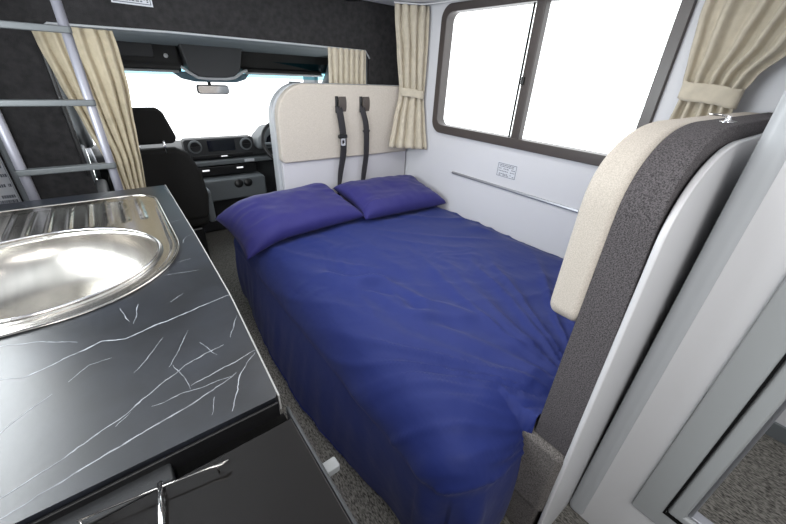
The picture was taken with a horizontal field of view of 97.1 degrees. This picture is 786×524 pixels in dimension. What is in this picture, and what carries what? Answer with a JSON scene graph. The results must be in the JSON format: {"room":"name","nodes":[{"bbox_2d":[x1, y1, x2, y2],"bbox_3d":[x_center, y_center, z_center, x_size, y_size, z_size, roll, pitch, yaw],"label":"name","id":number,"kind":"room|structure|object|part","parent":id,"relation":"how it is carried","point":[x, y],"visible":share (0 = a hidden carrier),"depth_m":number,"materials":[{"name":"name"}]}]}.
{"room":"vehicle interior","nodes":[
{"label":"vehicle interior","id":0,"kind":"room"},
{"bbox_2d":[0,0,398,201],"bbox_3d":[-0.955,-0.772,2.300,2.470,1.980,0.030,-18,35,-34],"label":"wall","id":1,"kind":"structure","parent":0,"point":[42,135],"depth_m":1.80,"materials":[{"name":"fabric"}]},
{"bbox_2d":[0,157,21,203],"bbox_3d":[-1.892,-0.388,1.669,0.080,0.300,0.002,-18,35,-34],"label":"notice","id":2,"kind":"object","parent":1,"relation":"attached to","point":[8,193],"visible":0.88,"depth_m":1.69,"materials":[{"name":"grey paper"}]},
{"bbox_2d":[0,112,40,200],"bbox_3d":[-1.807,-0.470,1.661,0.058,1.980,0.050,-18,35,-34],"label":"trim","id":3,"kind":"structure","parent":1,"relation":"attached to","point":[3,151],"depth_m":1.65,"materials":[{"name":"grey plastic"}]},
{"bbox_2d":[39,48,90,174],"bbox_3d":[-1.618,-0.760,1.708,0.018,0.662,0.042,-18,35,-34],"label":"trim","id":4,"kind":"structure","parent":1,"relation":"attached to","point":[50,71],"depth_m":1.71,"materials":[{"name":"black plastic"}]},
{"bbox_2d":[32,27,145,189],"bbox_3d":[-1.502,-0.588,1.869,0.303,1.126,0.045,-18,35,-34],"label":"curtain","id":5,"kind":"object","parent":1,"relation":"hanging from","point":[98,50],"visible":0.59,"depth_m":1.74,"materials":[{"name":"fabric"}]},
{"bbox_2d":[111,0,152,6],"bbox_3d":[-1.274,-1.310,1.677,0.170,0.110,0.002,-18,35,-34],"label":"notice","id":6,"kind":"object","parent":1,"relation":"attached to","point":[148,3],"visible":1,"depth_m":1.71,"materials":[{"name":"grey paper"}]},
{"bbox_2d":[113,0,150,4],"bbox_3d":[-1.273,-1.310,1.677,0.156,0.096,0.001,-18,35,-34],"label":"print","id":7,"kind":"object","parent":6,"relation":"attached to","point":[132,2],"depth_m":1.70,"materials":[{"name":"grey"}]},
{"bbox_2d":[70,26,327,57],"bbox_3d":[-1.073,-1.434,2.223,1.900,0.115,0.540,-18,35,-34],"label":"trim","id":8,"kind":"structure","parent":1,"relation":"attached to","point":[120,35],"depth_m":2.20,"materials":[{"name":"grey"}]},
{"bbox_2d":[44,22,369,58],"bbox_3d":[-0.875,-1.285,2.042,1.786,0.057,0.011,-18,35,-34],"label":"trim","id":9,"kind":"structure","parent":1,"relation":"attached to","point":[49,23],"depth_m":1.87,"materials":[{"name":"grey metal"}]},
{"bbox_2d":[328,47,365,83],"bbox_3d":[-0.330,-1.221,2.552,0.314,0.594,0.040,-18,35,-34],"label":"curtain","id":10,"kind":"object","parent":1,"relation":"hanging from","point":[346,66],"visible":0.52,"depth_m":2.45,"materials":[{"name":"fabric"}]},
{"bbox_2d":[303,55,366,83],"bbox_3d":[-0.547,-1.142,3.360,0.040,1.660,1.220,-18,35,-34],"label":"wall","id":11,"kind":"structure","parent":0,"point":[305,79],"depth_m":3.36,"materials":[{"name":"grey plastic"}]},
{"bbox_2d":[322,65,328,82],"bbox_3d":[-0.660,-1.540,3.210,0.140,0.805,0.834,-18,35,-34],"label":"trim","id":12,"kind":"structure","parent":11,"relation":"attached to","point":[326,76],"depth_m":2.98,"materials":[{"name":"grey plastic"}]},
{"bbox_2d":[205,228,588,523],"bbox_3d":[-0.315,0.566,2.026,2.650,0.050,5.100,-18,35,-34],"label":"floor","id":13,"kind":"structure","parent":0,"point":[366,506],"depth_m":1.60,"materials":[{"name":"carpet"}]},
{"bbox_2d":[0,0,123,200],"bbox_3d":[-1.448,-0.393,1.563,0.342,1.930,0.048,-18,35,-34],"label":"ladder","id":14,"kind":"object","parent":13,"relation":"on","point":[63,27],"visible":0.5,"depth_m":1.45,"materials":[{"name":"silver metal"}]},
{"bbox_3d":[-1.572,-0.356,1.484,0.035,1.930,0.035,-18,35,-34],"label":"rail","id":15,"kind":"part","parent":14,"relation":"part of","materials":[{"name":"silver metal"}]},
{"bbox_3d":[-1.332,-0.434,1.651,0.035,1.930,0.035,-18,35,-34],"label":"rail","id":16,"kind":"part","parent":14,"relation":"part of","materials":[{"name":"silver metal"}]},
{"bbox_2d":[108,107,215,258],"bbox_3d":[-1.699,-0.516,2.577,0.595,1.200,0.592,-18,35,-34],"label":"chair","id":17,"kind":"object","parent":13,"relation":"on","point":[172,167],"visible":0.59,"depth_m":2.32,"materials":[{"name":"black fabric"}]},
{"bbox_3d":[-1.594,-0.511,2.393,0.555,0.535,0.166,-18,35,-34],"label":"backrest","id":18,"kind":"part","parent":17,"relation":"part of","materials":[{"name":"black fabric"}]},
{"bbox_3d":[-1.471,-0.743,2.239,0.014,0.082,0.024,-18,35,-34],"label":"headrest post","id":19,"kind":"part","parent":17,"relation":"part of","materials":[{"name":"silver metal"}]},
{"bbox_3d":[-1.749,-0.381,2.679,0.500,0.140,0.500,-18,35,-34],"label":"seat","id":20,"kind":"part","parent":17,"relation":"part of","materials":[{"name":"black fabric"}]},
{"bbox_3d":[-1.742,-0.145,2.780,0.400,0.350,0.400,-18,35,-34],"label":"seat","id":21,"kind":"part","parent":17,"relation":"part of","materials":[{"name":"black plastic"}]},
{"bbox_2d":[89,124,276,232],"bbox_3d":[-1.553,-0.752,3.230,1.820,0.965,0.486,-18,35,-34],"label":"dashboard","id":22,"kind":"object","parent":13,"relation":"on","point":[235,168],"visible":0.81,"depth_m":3.07,"materials":[{"name":"grey plastic"}]},
{"bbox_2d":[188,140,201,153],"bbox_3d":[-1.633,-0.947,2.863,0.106,0.106,0.014,-18,35,-34],"label":"round vent","id":23,"kind":"object","parent":22,"relation":"attached to","point":[194,146],"depth_m":2.86,"materials":[{"name":"black plastic"}]},
{"bbox_3d":[-1.502,-0.827,3.086,0.540,0.080,0.085,-18,35,-34],"label":"climate panel","id":24,"kind":"part","parent":22,"relation":"part of","materials":[{"name":"black plastic"}]},
{"bbox_2d":[194,154,272,166],"bbox_3d":[-1.342,-0.941,3.165,0.940,0.038,0.120,-18,35,-34],"label":"shelf","id":25,"kind":"object","parent":22,"relation":"attached to","point":[238,160],"depth_m":3.07,"materials":[{"name":"grey plastic"}]},
{"bbox_2d":[240,137,251,149],"bbox_3d":[-1.308,-1.053,3.090,0.106,0.106,0.014,-18,35,-34],"label":"round vent","id":26,"kind":"object","parent":22,"relation":"attached to","point":[245,142],"depth_m":3.08,"materials":[{"name":"black plastic"}]},
{"bbox_2d":[251,124,271,148],"bbox_3d":[-1.070,-1.194,3.273,0.490,0.185,0.220,-18,35,-34],"label":"hood","id":27,"kind":"object","parent":22,"relation":"attached to","point":[256,136],"depth_m":3.12,"materials":[{"name":"grey plastic"}]},
{"bbox_2d":[261,123,273,160],"bbox_3d":[-0.959,-1.053,3.060,0.304,0.358,0.336,8,29,10],"label":"steering wheel","id":28,"kind":"object","parent":22,"relation":"attached to","point":[264,144],"visible":0.2,"depth_m":2.96,"materials":[{"name":"black plastic"}]},
{"bbox_3d":[-1.013,-1.142,3.188,0.330,0.120,0.012,-18,35,-34],"label":"instrument glass","id":29,"kind":"part","parent":22,"relation":"part of","materials":[{"name":"black glass"}]},
{"bbox_2d":[28,401,357,523],"bbox_3d":[-0.210,0.904,0.393,0.635,0.918,0.864,-18,35,-34],"label":"kitchen cabinet","id":30,"kind":"object","parent":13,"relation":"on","point":[261,467],"visible":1,"depth_m":0.52,"materials":[{"name":"black plastic"}]},
{"bbox_3d":[-0.334,0.331,0.497,0.184,0.021,0.010,-12,32,-26],"label":"pan rod","id":31,"kind":"part","parent":30,"relation":"part of","materials":[{"name":"silver metal"}]},
{"bbox_3d":[-0.268,0.382,0.410,0.008,0.021,0.268,-15,33,-29],"label":"lid handle","id":32,"kind":"part","parent":30,"relation":"part of","materials":[{"name":"silver metal"}]},
{"bbox_3d":[-0.181,0.532,0.171,0.628,0.010,0.826,-18,35,-34],"label":"glass lid","id":33,"kind":"part","parent":30,"relation":"part of","materials":[{"name":"black"}]},
{"bbox_3d":[0.061,0.470,0.371,0.006,0.067,0.855,-18,35,-34],"label":"trim","id":34,"kind":"part","parent":30,"relation":"part of","materials":[{"name":"grey plastic"}]},
{"bbox_2d":[268,82,405,200],"bbox_3d":[-0.137,-0.490,2.485,1.095,1.365,0.860,-18,35,-34],"label":"partition","id":35,"kind":"object","parent":13,"relation":"on","point":[303,120],"visible":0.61,"depth_m":2.42,"materials":[{"name":"beige fabric"}]},
{"bbox_2d":[275,83,405,162],"bbox_3d":[-0.318,-1.011,2.503,1.063,0.479,0.065,-18,35,-34],"label":"cushion","id":36,"kind":"object","parent":35,"relation":"on","point":[306,120],"depth_m":2.38,"materials":[{"name":"beige fabric"}]},
{"bbox_2d":[335,106,346,194],"bbox_3d":[-0.372,-0.780,2.518,0.078,0.641,0.045,-18,35,-34],"label":"belt","id":37,"kind":"object","parent":35,"relation":"hanging from","point":[342,136],"visible":0.93,"depth_m":2.47,"materials":[{"name":"black fabric"}]},
{"bbox_3d":[-0.355,-0.887,2.451,0.070,0.028,0.018,-18,35,-34],"label":"latch plate","id":38,"kind":"part","parent":37,"relation":"part of","materials":[{"name":"black plastic"}]},
{"bbox_3d":[-0.340,-0.545,2.766,1.067,0.595,0.036,-18,35,-34],"label":"panel","id":39,"kind":"part","parent":35,"relation":"part of","materials":[{"name":"grey plastic"}]},
{"bbox_2d":[359,106,369,179],"bbox_3d":[-0.215,-0.831,2.626,0.083,0.641,0.030,-7,30,-18],"label":"belt","id":40,"kind":"object","parent":35,"relation":"hanging from","point":[366,130],"visible":0.83,"depth_m":2.59,"materials":[{"name":"black fabric"}]},
{"bbox_2d":[234,201,575,523],"bbox_3d":[0.109,0.191,2.043,1.554,0.582,2.030,-18,35,-34],"label":"sheet","id":41,"kind":"object","parent":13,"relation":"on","point":[423,345],"visible":0.76,"depth_m":1.40,"materials":[{"name":"blue fabric"}]},
{"bbox_2d":[215,183,362,259],"bbox_3d":[-0.646,-0.314,2.226,0.809,0.240,0.471,-20,36,-36],"label":"pillow","id":42,"kind":"object","parent":41,"relation":"on","point":[258,222],"visible":1,"depth_m":2.09,"materials":[{"name":"blue fabric"}]},
{"bbox_2d":[333,175,445,218],"bbox_3d":[-0.020,-0.517,2.617,0.720,0.171,0.494,-16,34,-31],"label":"pillow","id":43,"kind":"object","parent":41,"relation":"on","point":[376,197],"visible":1,"depth_m":2.49,"materials":[{"name":"blue fabric"}]},
{"bbox_2d":[505,112,772,523],"bbox_3d":[0.777,0.137,1.410,1.150,1.390,0.608,-18,35,-34],"label":"bench","id":44,"kind":"object","parent":13,"relation":"on","point":[648,211],"visible":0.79,"depth_m":0.81,"materials":[{"name":"beige fabric"}]},
{"bbox_3d":[0.751,0.555,1.654,1.128,0.380,0.578,-18,35,-34],"label":"seat","id":45,"kind":"part","parent":44,"relation":"part of","materials":[{"name":"fabric"}]},
{"bbox_2d":[514,414,564,510],"bbox_3d":[0.755,0.436,1.577,1.145,0.302,0.593,-18,35,-34],"label":"seat cushion","id":46,"kind":"object","parent":44,"relation":"on","point":[540,482],"depth_m":1.08,"materials":[{"name":"fabric"}]},
{"bbox_2d":[550,112,759,320],"bbox_3d":[0.886,-0.203,1.096,1.138,0.476,0.080,-18,35,-34],"label":"cushion","id":47,"kind":"object","parent":44,"relation":"on","point":[608,195],"depth_m":0.76,"materials":[{"name":"beige fabric"}]},
{"bbox_2d":[708,113,736,122],"bbox_3d":[0.787,-0.344,0.828,0.060,0.018,0.051,-18,35,-34],"label":"chrome catch","id":48,"kind":"object","parent":44,"relation":"on","point":[728,119],"visible":1,"depth_m":0.81,"materials":[{"name":"white metal"}]},
{"bbox_3d":[0.769,-0.347,0.821,0.038,0.008,0.006,16,31,23],"label":"lever","id":49,"kind":"part","parent":48,"relation":"part of","materials":[{"name":"silver metal"}]},
{"bbox_3d":[0.787,-0.337,0.813,0.012,0.012,0.012,-18,35,-34],"label":"post","id":50,"kind":"part","parent":48,"relation":"part of","materials":[{"name":"silver metal"}]},
{"bbox_3d":[0.795,-0.332,0.822,0.060,0.004,0.025,-18,35,-34],"label":"plate","id":51,"kind":"part","parent":48,"relation":"part of","materials":[{"name":"silver metal"}]},
{"bbox_3d":[-0.942,0.448,1.207,0.632,0.878,1.502,-18,35,-34],"label":"cabinet","id":52,"kind":"object","parent":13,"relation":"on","visible":0},
{"bbox_2d":[0,185,281,523],"bbox_3d":[-0.919,0.033,1.004,0.674,0.039,1.534,-18,35,-34],"label":"countertop","id":53,"kind":"structure","parent":52,"relation":"on","point":[91,400],"depth_m":0.65,"materials":[{"name":"grey stone"}]},
{"bbox_2d":[0,194,179,338],"bbox_3d":[-1.067,0.018,1.126,0.643,0.162,0.943,-18,35,-34],"label":"sink","id":54,"kind":"object","parent":53,"relation":"in","point":[61,262],"visible":0.9,"depth_m":1.19,"materials":[{"name":"silver metal"}]},
{"bbox_2d":[322,457,339,476],"bbox_3d":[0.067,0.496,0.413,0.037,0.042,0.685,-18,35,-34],"label":"latch","id":55,"kind":"object","parent":52,"relation":"attached to","point":[331,465],"visible":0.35,"depth_m":0.61,"materials":[{"name":"grey plastic"}]},
{"bbox_2d":[404,0,785,426],"bbox_3d":[1.159,-0.356,1.736,0.040,1.980,3.650,-18,35,-34],"label":"wall","id":56,"kind":"structure","parent":0,"point":[548,228],"depth_m":2.19,"materials":[{"name":"grey plastic"}]},
{"bbox_2d":[365,0,446,5],"bbox_3d":[0.555,-1.427,1.694,0.400,0.105,2.090,-18,35,-34],"label":"locker","id":57,"kind":"object","parent":56,"relation":"attached to","point":[387,2],"visible":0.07,"depth_m":2.31,"materials":[{"name":"white laminate"}]},
{"bbox_2d":[394,0,459,4],"bbox_3d":[0.781,-1.345,1.680,0.174,0.010,2.124,-22,37,-38],"label":"track","id":58,"kind":"object","parent":57,"relation":"attached to","point":[447,0],"visible":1,"depth_m":2.30,"materials":[{"name":"white plastic"}]},
{"bbox_2d":[389,3,429,149],"bbox_3d":[0.136,-1.307,2.527,0.298,0.922,0.120,3,28,-1],"label":"window curtain","id":59,"kind":"object","parent":58,"relation":"hanging from","point":[411,21],"visible":1,"depth_m":2.52,"materials":[{"name":"fabric"}]},
{"bbox_2d":[496,161,517,180],"bbox_3d":[0.725,-0.582,2.215,0.002,0.095,0.151,-18,35,-34],"label":"notice","id":60,"kind":"object","parent":56,"relation":"attached to","point":[504,170],"visible":1,"depth_m":2.21,"materials":[{"name":"grey paper"}]},
{"bbox_2d":[452,171,578,212],"bbox_3d":[0.732,-0.472,2.245,0.013,0.016,0.960,-18,35,-34],"label":"rail","id":61,"kind":"object","parent":56,"relation":"attached to","point":[453,172],"visible":0.88,"depth_m":2.17,"materials":[{"name":"silver metal"}]},
{"bbox_2d":[432,0,697,165],"bbox_3d":[0.755,-1.054,1.970,0.080,0.777,1.400,-18,35,-34],"label":"window","id":62,"kind":"structure","parent":56,"relation":"in","point":[684,14],"depth_m":1.95,"materials":[{"name":"grey"}]},
{"bbox_2d":[669,0,785,119],"bbox_3d":[1.267,-0.659,1.271,0.076,0.773,0.406,-18,35,-34],"label":"window curtain","id":63,"kind":"object","parent":56,"relation":"attached to","point":[734,42],"visible":0.73,"depth_m":1.27,"materials":[{"name":"fabric"}]},
{"bbox_2d":[570,161,785,523],"bbox_3d":[1.465,0.213,0.714,0.900,1.980,1.222,-18,35,-34],"label":"door frame","id":64,"kind":"structure","parent":0,"point":[756,267],"depth_m":0.88,"materials":[{"name":"white plastic"}]},
{"bbox_2d":[570,90,785,514],"bbox_3d":[0.763,0.087,0.881,0.062,1.979,0.055,-18,35,-34],"label":"trim","id":65,"kind":"structure","parent":64,"relation":"attached to","point":[768,157],"depth_m":0.85,"materials":[{"name":"grey"}]},
{"bbox_2d":[632,277,785,523],"bbox_3d":[1.060,0.224,0.507,0.056,1.618,0.744,-18,35,-34],"label":"door","id":66,"kind":"structure","parent":64,"relation":"in","point":[748,395],"depth_m":0.87,"materials":[{"name":"grey plastic"}]},
{"bbox_3d":[1.058,0.224,0.506,0.040,1.474,0.599,-18,35,-34],"label":"frame","id":67,"kind":"part","parent":66,"relation":"part of","materials":[{"name":"grey plastic"}]},
{"bbox_2d":[702,389,785,444],"bbox_3d":[1.776,0.811,1.348,0.014,0.075,1.170,-18,35,-34],"label":"baseboard","id":68,"kind":"structure","parent":64,"relation":"attached to","point":[777,431],"depth_m":1.48,"materials":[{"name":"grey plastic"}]},
{"bbox_2d":[636,399,785,523],"bbox_3d":[1.432,1.016,1.163,0.870,0.140,1.170,-18,35,-34],"label":"floor","id":69,"kind":"structure","parent":0,"point":[754,492],"depth_m":1.30,"materials":[{"name":"carpet"}]},
{"bbox_3d":[-1.109,-1.523,2.233,1.940,0.030,0.670,-18,35,-34],"label":"ceiling","id":70,"kind":"structure","parent":0,"visible":0},
{"bbox_2d":[116,41,327,82],"bbox_3d":[-1.248,-1.455,2.464,1.860,0.322,0.221,-18,35,-34],"label":"cab headliner","id":71,"kind":"object","parent":70,"relation":"attached to","point":[199,63],"visible":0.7,"depth_m":2.39,"materials":[{"name":"black plastic"}]},
{"bbox_2d":[196,82,228,93],"bbox_3d":[-1.315,-1.274,2.523,0.215,0.092,0.065,-18,35,-34],"label":"mirror","id":72,"kind":"object","parent":71,"relation":"attached to","point":[201,89],"visible":1,"depth_m":2.51,"materials":[{"name":"grey plastic"}]},
{"bbox_3d":[-1.288,-1.524,2.490,1.860,0.230,0.060,-18,35,-34],"label":"header panel","id":73,"kind":"part","parent":71,"relation":"part of","materials":[{"name":"black plastic"}]},
{"bbox_2d":[239,67,321,74],"bbox_3d":[-0.894,-1.611,2.743,0.650,0.238,0.144,-18,35,-34],"label":"open shelf","id":74,"kind":"object","parent":71,"relation":"attached to","point":[251,70],"depth_m":2.75,"materials":[{"name":"black plastic"}]},
{"bbox_3d":[-2.083,-0.641,2.287,0.040,1.660,1.220,-18,35,-34],"label":"wall","id":75,"kind":"structure","parent":0,"visible":0},
{"bbox_2d":[55,76,93,148],"bbox_3d":[-2.094,-1.073,2.209,0.140,0.805,0.834,-18,35,-34],"label":"trim","id":76,"kind":"structure","parent":75,"relation":"attached to","point":[84,137],"depth_m":2.44,"materials":[{"name":"grey plastic"}]},
{"bbox_2d":[81,144,108,192],"bbox_3d":[-1.985,-0.379,2.397,0.098,0.704,0.900,-18,35,-34],"label":"door","id":77,"kind":"structure","parent":75,"relation":"in","point":[101,184],"depth_m":2.41,"materials":[{"name":"grey plastic"}]},
{"bbox_3d":[-2.011,-0.369,2.380,0.033,0.700,0.900,-18,35,-34],"label":"panel","id":78,"kind":"part","parent":77,"relation":"part of","materials":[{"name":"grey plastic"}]},
{"bbox_3d":[-2.105,-0.696,2.446,0.040,0.206,0.059,-18,35,-34],"label":"handle","id":79,"kind":"part","parent":77,"relation":"part of","materials":[{"name":"silver metal"}]},
{"bbox_3d":[-1.923,-0.448,2.302,0.070,0.080,0.550,-18,35,-34],"label":"armrest","id":80,"kind":"part","parent":77,"relation":"part of","materials":[{"name":"grey plastic"}]}
]}

